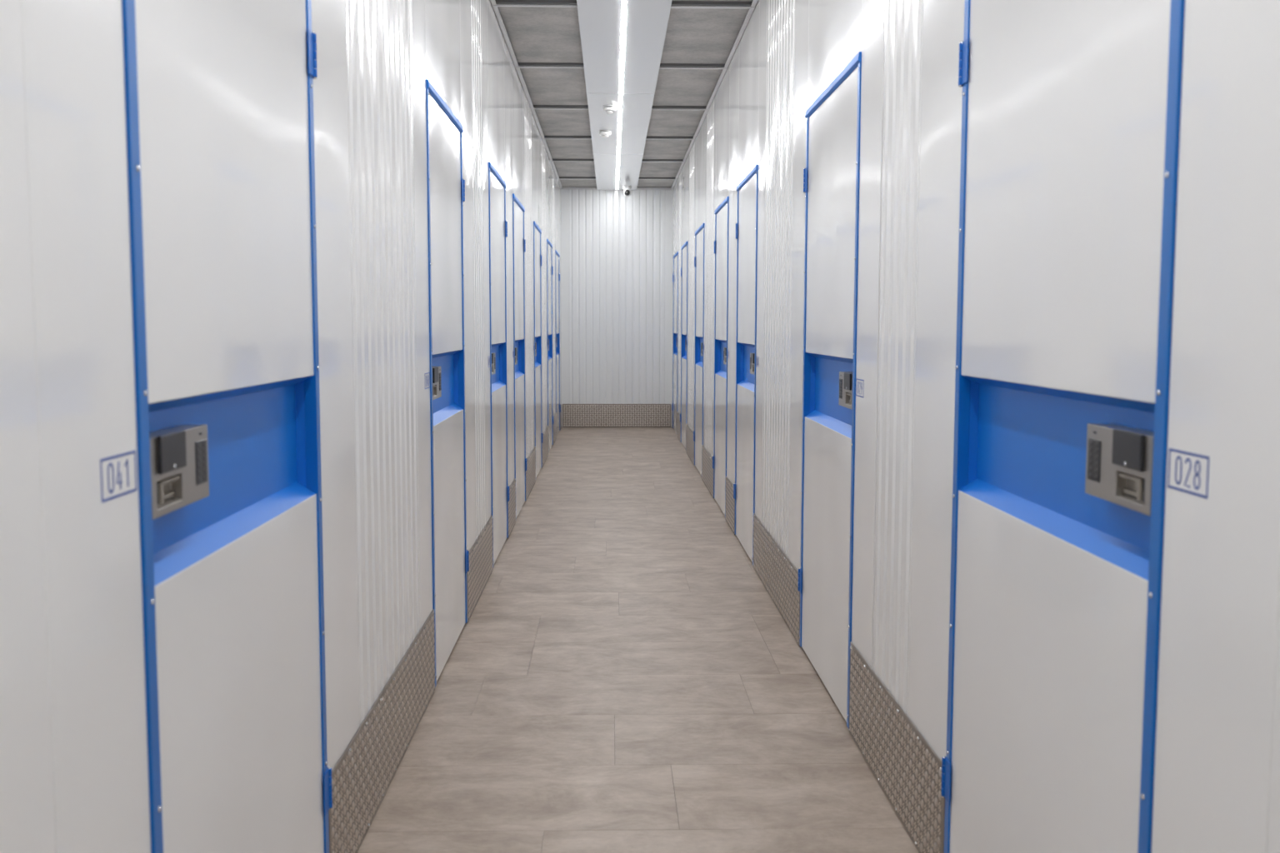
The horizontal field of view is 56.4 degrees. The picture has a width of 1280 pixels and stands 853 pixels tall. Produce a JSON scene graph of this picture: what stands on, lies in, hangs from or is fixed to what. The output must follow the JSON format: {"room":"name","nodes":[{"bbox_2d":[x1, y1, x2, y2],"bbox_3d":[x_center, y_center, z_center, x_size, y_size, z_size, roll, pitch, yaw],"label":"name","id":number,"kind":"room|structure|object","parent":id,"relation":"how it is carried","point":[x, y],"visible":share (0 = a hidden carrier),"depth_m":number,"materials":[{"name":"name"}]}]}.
{"room":"self-storage corridor","nodes":[
{"label":"self-storage corridor","id":0,"kind":"room"},
{"bbox_2d":[0,0,561,852],"bbox_3d":[-0.746,-0.654,5.493,0.030,2.833,17.488,0,5,-1],"label":"wall","id":1,"kind":"structure","parent":0,"point":[74,763],"depth_m":1.51,"materials":[{"name":"white metal"}]},
{"bbox_2d":[100,450,137,503],"bbox_3d":[-0.634,0.060,1.456,0.001,0.052,0.104,0,5,-1],"label":"number sign","id":2,"kind":"object","parent":1,"relation":"attached to","point":[132,452],"visible":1,"depth_m":1.45,"materials":[{"name":"blue"}]},
{"bbox_2d":[121,0,332,852],"bbox_3d":[-0.665,0.049,1.987,0.058,2.016,0.942,0,5,-1],"label":"door","id":3,"kind":"structure","parent":1,"relation":"in","point":[219,93],"depth_m":1.89,"materials":[{"name":"white paint"}]},
{"bbox_2d":[328,609,435,852],"bbox_3d":[-0.674,0.818,3.276,0.008,0.282,1.501,0,5,-1],"label":"baseboard","id":4,"kind":"structure","parent":1,"relation":"attached to","point":[363,774],"depth_m":3.07,"materials":[{"name":"metal"}]},
{"bbox_2d":[425,372,429,389],"bbox_3d":[-0.692,-0.149,3.888,0.001,0.052,0.104,0,5,-1],"label":"number sign","id":5,"kind":"object","parent":1,"relation":"attached to","point":[427,377],"visible":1,"depth_m":3.92,"materials":[{"name":"blue plastic"}]},
{"bbox_2d":[425,79,469,687],"bbox_3d":[-0.722,-0.159,4.408,0.058,2.016,0.918,0,5,-1],"label":"door","id":6,"kind":"structure","parent":1,"relation":"in","point":[446,184],"depth_m":4.39,"materials":[{"name":"white paint"}]},
{"bbox_2d":[466,515,493,623],"bbox_3d":[-0.726,0.629,5.464,0.008,0.282,1.055,0,5,-1],"label":"baseboard","id":7,"kind":"structure","parent":1,"relation":"attached to","point":[481,568],"depth_m":5.39,"materials":[{"name":"metal"}]},
{"bbox_2d":[488,161,509,567],"bbox_3d":[-0.769,-0.328,6.368,0.058,2.016,0.908,0,5,-1],"label":"door","id":8,"kind":"structure","parent":1,"relation":"in","point":[497,185],"depth_m":6.36,"materials":[{"name":"white paint"}]},
{"bbox_2d":[508,478,515,537],"bbox_3d":[-0.766,0.484,7.157,0.008,0.282,0.529,0,5,-1],"label":"baseboard","id":9,"kind":"structure","parent":1,"relation":"attached to","point":[512,503],"depth_m":7.14,"materials":[{"name":"metal"}]},
{"bbox_2d":[512,193,526,519],"bbox_3d":[-0.803,-0.450,7.798,0.058,2.016,0.904,0,5,-1],"label":"door","id":10,"kind":"structure","parent":1,"relation":"in","point":[519,242],"depth_m":7.80,"materials":[{"name":"white paint"}]},
{"bbox_2d":[490,0,562,188],"bbox_3d":[-0.719,-2.068,5.372,0.028,0.019,17.490,0,5,-1],"label":"trim","id":11,"kind":"structure","parent":1,"relation":"attached to","point":[492,2],"depth_m":7.70,"materials":[{"name":"white metal"}]},
{"bbox_2d":[525,446,535,501],"bbox_3d":[-0.806,0.339,8.846,0.008,0.282,1.054,0,5,-1],"label":"baseboard","id":12,"kind":"structure","parent":1,"relation":"attached to","point":[531,461],"depth_m":8.77,"materials":[{"name":"metal"}]},
{"bbox_2d":[533,221,543,478],"bbox_3d":[-0.849,-0.617,9.742,0.058,2.016,0.894,0,5,-1],"label":"door","id":13,"kind":"structure","parent":1,"relation":"in","point":[537,231],"depth_m":9.74,"materials":[{"name":"white paint"}]},
{"bbox_2d":[541,425,548,468],"bbox_3d":[-0.852,0.174,10.769,0.008,0.282,1.022,0,5,-1],"label":"baseboard","id":14,"kind":"structure","parent":1,"relation":"attached to","point":[545,444],"depth_m":10.73,"materials":[{"name":"metal"}]},
{"bbox_2d":[546,239,553,452],"bbox_3d":[-0.895,-0.781,11.647,0.058,2.016,0.888,0,5,-1],"label":"door","id":15,"kind":"structure","parent":1,"relation":"in","point":[549,247],"depth_m":11.72,"materials":[{"name":"white paint"}]},
{"bbox_2d":[552,412,556,445],"bbox_3d":[-0.895,0.020,12.560,0.008,0.282,0.797,0,5,-1],"label":"baseboard","id":16,"kind":"structure","parent":1,"relation":"attached to","point":[555,415],"depth_m":12.49,"materials":[{"name":"metal"}]},
{"bbox_2d":[555,250,560,435],"bbox_3d":[-0.934,-0.925,13.321,0.058,2.016,0.878,0,5,-1],"label":"door","id":17,"kind":"structure","parent":1,"relation":"in","point":[557,256],"depth_m":13.37,"materials":[{"name":"white paint"}]},
{"bbox_2d":[560,404,561,429],"bbox_3d":[-0.931,-0.110,14.067,0.008,0.282,0.478,0,5,-1],"label":"baseboard","id":18,"kind":"structure","parent":1,"relation":"attached to","point":[561,404],"depth_m":14.10,"materials":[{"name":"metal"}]},
{"bbox_2d":[560,190,672,427],"bbox_3d":[-0.277,-1.404,14.235,1.385,2.833,0.030,0,5,-1],"label":"wall","id":19,"kind":"structure","parent":0,"point":[617,248],"depth_m":14.21,"materials":[{"name":"white metal"}]},
{"bbox_2d":[562,404,670,427],"bbox_3d":[-0.278,-0.131,14.325,1.301,0.282,0.008,0,5,-1],"label":"baseboard","id":20,"kind":"structure","parent":19,"relation":"attached to","point":[573,415],"depth_m":14.33,"materials":[{"name":"metal"}]},
{"bbox_2d":[560,186,673,189],"bbox_3d":[-0.273,-2.809,14.090,1.325,0.032,0.026,0,5,-1],"label":"trim","id":21,"kind":"structure","parent":19,"relation":"attached to","point":[563,187],"depth_m":14.08,"materials":[{"name":"white metal"}]},
{"bbox_2d":[492,0,754,187],"bbox_3d":[-0.066,-2.081,5.387,1.405,0.053,17.568,0,5,-1],"label":"ceiling","id":22,"kind":"structure","parent":0,"point":[544,36],"depth_m":7.76,"materials":[{"name":"grey"}]},
{"bbox_2d":[593,154,643,189],"bbox_3d":[-0.237,-2.667,12.581,0.466,0.016,2.980,0,5,-1],"label":"ceiling panel","id":23,"kind":"object","parent":22,"relation":"attached to","point":[605,165],"visible":0.9,"depth_m":12.28,"materials":[{"name":"white metal"}]},
{"bbox_2d":[623,185,631,196],"bbox_3d":[-0.146,-2.693,13.679,0.096,0.120,0.098,0,5,-1],"label":"security camera","id":24,"kind":"object","parent":23,"relation":"attached to","point":[627,192],"visible":1,"depth_m":13.64,"materials":[{"name":"white plastic"}]},
{"bbox_2d":[586,93,654,154],"bbox_3d":[-0.167,-2.414,9.637,0.466,0.016,2.910,0,5,-1],"label":"ceiling panel","id":25,"kind":"object","parent":22,"relation":"attached to","point":[636,107],"visible":0.82,"depth_m":9.33,"materials":[{"name":"white metal"}]},
{"bbox_2d":[599,130,611,137],"bbox_3d":[-0.285,-2.390,9.757,0.100,0.052,0.100,0,5,-1],"label":"smoke detector","id":26,"kind":"object","parent":25,"relation":"attached to","point":[604,133],"visible":1,"depth_m":9.72,"materials":[{"name":"white plastic"}]},
{"bbox_2d":[603,105,616,114],"bbox_3d":[-0.218,-2.294,8.653,0.100,0.055,0.100,0,5,-1],"label":"smoke detector","id":27,"kind":"object","parent":25,"relation":"attached to","point":[609,109],"visible":1,"depth_m":8.62,"materials":[{"name":"white plastic"}]},
{"bbox_2d":[615,0,627,188],"bbox_3d":[-0.066,-2.050,5.439,0.024,0.014,16.990,0,5,-1],"label":"recessed light","id":28,"kind":"object","parent":22,"relation":"in","point":[623,2],"visible":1,"depth_m":7.60,"materials":[{"name":"white plastic"}]},
{"bbox_2d":[576,0,672,93],"bbox_3d":[-0.098,-2.164,6.729,0.466,0.016,2.910,0,5,-1],"label":"ceiling panel","id":29,"kind":"object","parent":22,"relation":"attached to","point":[600,21],"visible":0.97,"depth_m":6.69,"materials":[{"name":"white metal"}]},
{"bbox_2d":[357,427,919,852],"bbox_3d":[-0.071,0.785,5.638,1.505,0.050,17.600,0,5,-1],"label":"floor","id":30,"kind":"structure","parent":0,"point":[623,677],"depth_m":3.94,"materials":[{"name":"beige tile"}]},
{"bbox_2d":[671,0,1279,852],"bbox_3d":[0.609,-0.655,5.525,0.030,2.833,17.488,0,5,-1],"label":"wall","id":31,"kind":"structure","parent":0,"point":[1217,772],"depth_m":2.62,"materials":[{"name":"white metal"}]},
{"bbox_2d":[671,251,678,434],"bbox_3d":[0.419,-0.945,13.577,0.058,2.016,0.948,0,5,-1],"label":"door","id":32,"kind":"structure","parent":31,"relation":"in","point":[675,276],"depth_m":13.57,"materials":[{"name":"white paint"}]},
{"bbox_2d":[676,410,680,442],"bbox_3d":[0.416,-0.001,12.822,0.008,0.282,0.712,0,5,-1],"label":"baseboard","id":33,"kind":"structure","parent":31,"relation":"attached to","point":[678,423],"depth_m":12.80,"materials":[{"name":"metal"}]},
{"bbox_2d":[680,240,687,449],"bbox_3d":[0.458,-0.803,11.934,0.058,2.016,0.928,0,5,-1],"label":"door","id":34,"kind":"structure","parent":31,"relation":"in","point":[684,248],"depth_m":12.00,"materials":[{"name":"white paint"}]},
{"bbox_2d":[685,424,694,464],"bbox_3d":[0.460,0.157,10.992,0.008,0.282,1.107,0,5,-1],"label":"baseboard","id":35,"kind":"structure","parent":31,"relation":"attached to","point":[689,437],"depth_m":10.93,"materials":[{"name":"metal"}]},
{"bbox_2d":[693,223,704,476],"bbox_3d":[0.507,-0.628,9.899,0.058,2.016,0.944,0,5,-1],"label":"door","id":36,"kind":"structure","parent":31,"relation":"in","point":[699,233],"depth_m":9.94,"materials":[{"name":"white paint"}]},
{"bbox_2d":[701,445,713,498],"bbox_3d":[0.507,0.329,8.985,0.008,0.282,1.037,0,5,-1],"label":"baseboard","id":37,"kind":"structure","parent":31,"relation":"attached to","point":[707,471],"depth_m":8.93,"materials":[{"name":"metal"}]},
{"bbox_2d":[670,0,758,189],"bbox_3d":[0.586,-2.068,5.403,0.028,0.019,17.490,0,5,-1],"label":"trim","id":38,"kind":"structure","parent":31,"relation":"attached to","point":[754,2],"depth_m":7.71,"materials":[{"name":"white metal"}]},
{"bbox_2d":[712,196,729,518],"bbox_3d":[0.553,-0.460,7.937,0.058,2.016,0.924,0,5,-1],"label":"door","id":39,"kind":"structure","parent":31,"relation":"in","point":[721,242],"depth_m":7.90,"materials":[{"name":"white paint"}]},
{"bbox_2d":[725,475,734,534],"bbox_3d":[0.548,0.476,7.279,0.008,0.282,0.542,0,5,-1],"label":"baseboard","id":40,"kind":"structure","parent":31,"relation":"attached to","point":[730,502],"depth_m":7.25,"materials":[{"name":"metal"}]},
{"bbox_2d":[733,164,758,565],"bbox_3d":[0.589,-0.334,6.470,0.058,2.016,0.938,0,5,-1],"label":"door","id":41,"kind":"structure","parent":31,"relation":"in","point":[747,225],"depth_m":6.47,"materials":[{"name":"white paint"}]},
{"bbox_2d":[752,513,799,646],"bbox_3d":[0.594,0.643,5.331,0.008,0.282,1.495,0,5,-1],"label":"baseboard","id":42,"kind":"structure","parent":31,"relation":"attached to","point":[779,577],"depth_m":5.17,"materials":[{"name":"metal"}]},
{"bbox_2d":[798,51,861,729],"bbox_3d":[0.646,-0.124,4.032,0.058,2.016,0.968,0,5,-1],"label":"door","id":43,"kind":"structure","parent":31,"relation":"in","point":[832,171],"depth_m":3.99,"materials":[{"name":"white paint"}]},
{"bbox_2d":[855,378,864,397],"bbox_3d":[0.642,-0.113,3.487,0.001,0.052,0.104,0,5,-1],"label":"number sign","id":44,"kind":"object","parent":31,"relation":"attached to","point":[858,383],"visible":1,"depth_m":3.49,"materials":[{"name":"blue"}]},
{"bbox_2d":[848,641,944,852],"bbox_3d":[0.647,0.834,3.111,0.008,0.282,1.029,0,5,-1],"label":"baseboard","id":45,"kind":"structure","parent":31,"relation":"attached to","point":[907,769],"depth_m":3.00,"materials":[{"name":"metal"}]},
{"bbox_2d":[940,0,1184,852],"bbox_3d":[0.694,0.046,2.046,0.058,2.016,0.964,0,5,-1],"label":"door","id":46,"kind":"structure","parent":31,"relation":"in","point":[1071,109],"depth_m":1.93,"materials":[{"name":"white paint"}]},
{"bbox_2d":[1167,448,1209,499],"bbox_3d":[0.689,0.058,1.503,0.001,0.052,0.104,0,5,-1],"label":"number sign","id":47,"kind":"object","parent":31,"relation":"attached to","point":[1170,449],"visible":1,"depth_m":1.50,"materials":[{"name":"blue"}]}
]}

